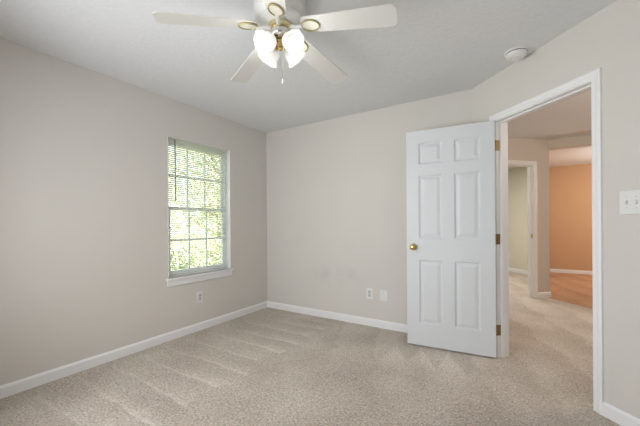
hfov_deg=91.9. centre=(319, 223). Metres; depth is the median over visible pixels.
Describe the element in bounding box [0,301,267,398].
baseboard
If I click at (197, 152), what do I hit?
tree
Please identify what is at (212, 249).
bush
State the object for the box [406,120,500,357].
door
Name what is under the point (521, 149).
wall
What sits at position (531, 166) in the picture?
trim
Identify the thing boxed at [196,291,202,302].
wall outlet
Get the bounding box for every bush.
[170,244,205,270]
[201,236,220,265]
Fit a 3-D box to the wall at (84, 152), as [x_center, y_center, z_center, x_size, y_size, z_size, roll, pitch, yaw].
[-1.810,-0.043,2.768,0.120,2.440,3.800,0,0,32]
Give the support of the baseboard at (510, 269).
attached to the wall at (517, 177)
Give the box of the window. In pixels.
[166,135,233,286]
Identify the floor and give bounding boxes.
[0,271,620,425]
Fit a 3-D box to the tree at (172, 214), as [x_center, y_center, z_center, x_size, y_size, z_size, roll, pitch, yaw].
[-6.602,-1.367,12.430,5.211,6.365,4.242,0,0,32]
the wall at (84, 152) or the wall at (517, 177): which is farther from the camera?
the wall at (517, 177)
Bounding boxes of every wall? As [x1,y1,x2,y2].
[0,38,266,385]
[266,89,471,323]
[471,0,639,418]
[508,137,549,292]
[508,167,527,270]
[549,164,591,270]
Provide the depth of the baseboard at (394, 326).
3.70 m
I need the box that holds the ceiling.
[0,0,616,168]
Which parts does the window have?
sash, sash, sill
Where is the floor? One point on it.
(267, 366)
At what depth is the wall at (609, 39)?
1.80 m
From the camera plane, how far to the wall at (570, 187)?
6.98 m
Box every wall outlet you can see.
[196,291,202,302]
[366,288,372,298]
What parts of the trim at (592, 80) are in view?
casing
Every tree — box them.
[168,146,203,244]
[168,148,220,266]
[184,152,216,232]
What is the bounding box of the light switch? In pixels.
[619,190,639,213]
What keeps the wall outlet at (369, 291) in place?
attached to the wall at (337, 191)
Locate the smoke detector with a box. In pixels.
[504,46,528,60]
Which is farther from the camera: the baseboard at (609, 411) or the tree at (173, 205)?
the tree at (173, 205)
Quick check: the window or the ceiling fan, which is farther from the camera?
the window
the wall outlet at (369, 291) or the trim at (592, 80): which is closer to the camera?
the trim at (592, 80)
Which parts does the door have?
knob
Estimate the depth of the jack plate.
3.42 m
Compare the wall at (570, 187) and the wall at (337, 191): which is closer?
the wall at (337, 191)
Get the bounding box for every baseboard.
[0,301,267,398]
[267,301,406,332]
[509,268,527,273]
[538,292,550,297]
[550,269,591,274]
[602,401,639,425]
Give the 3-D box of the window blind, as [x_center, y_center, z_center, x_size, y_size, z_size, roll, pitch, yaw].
[-1.333,-0.181,3.443,0.045,1.419,0.758,0,0,32]
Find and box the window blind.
[168,136,227,275]
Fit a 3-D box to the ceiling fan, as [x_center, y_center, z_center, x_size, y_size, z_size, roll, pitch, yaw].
[-0.197,-1.036,1.800,1.260,0.475,1.226,0,0,32]
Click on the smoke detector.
(519, 52)
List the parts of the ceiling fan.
fan blade, fan blade, lamp shade, light bulb, lamp shade, fan blade, pull chain, light bulb, lamp shade, lamp shade, fan blade, fan blade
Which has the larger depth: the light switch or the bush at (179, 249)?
the bush at (179, 249)
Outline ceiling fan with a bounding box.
[153,0,396,84]
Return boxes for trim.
[489,67,603,414]
[508,160,537,297]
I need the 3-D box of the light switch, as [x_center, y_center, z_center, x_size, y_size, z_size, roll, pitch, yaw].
[1.726,-0.119,1.719,0.019,0.129,0.093,0,0,-13]
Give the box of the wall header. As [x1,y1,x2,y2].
[549,135,591,149]
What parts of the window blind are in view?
rail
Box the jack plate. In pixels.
[380,290,387,300]
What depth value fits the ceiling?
2.29 m
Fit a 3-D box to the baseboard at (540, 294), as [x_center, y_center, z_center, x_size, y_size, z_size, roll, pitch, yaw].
[2.858,1.104,4.630,1.462,0.084,0.014,0,0,-13]

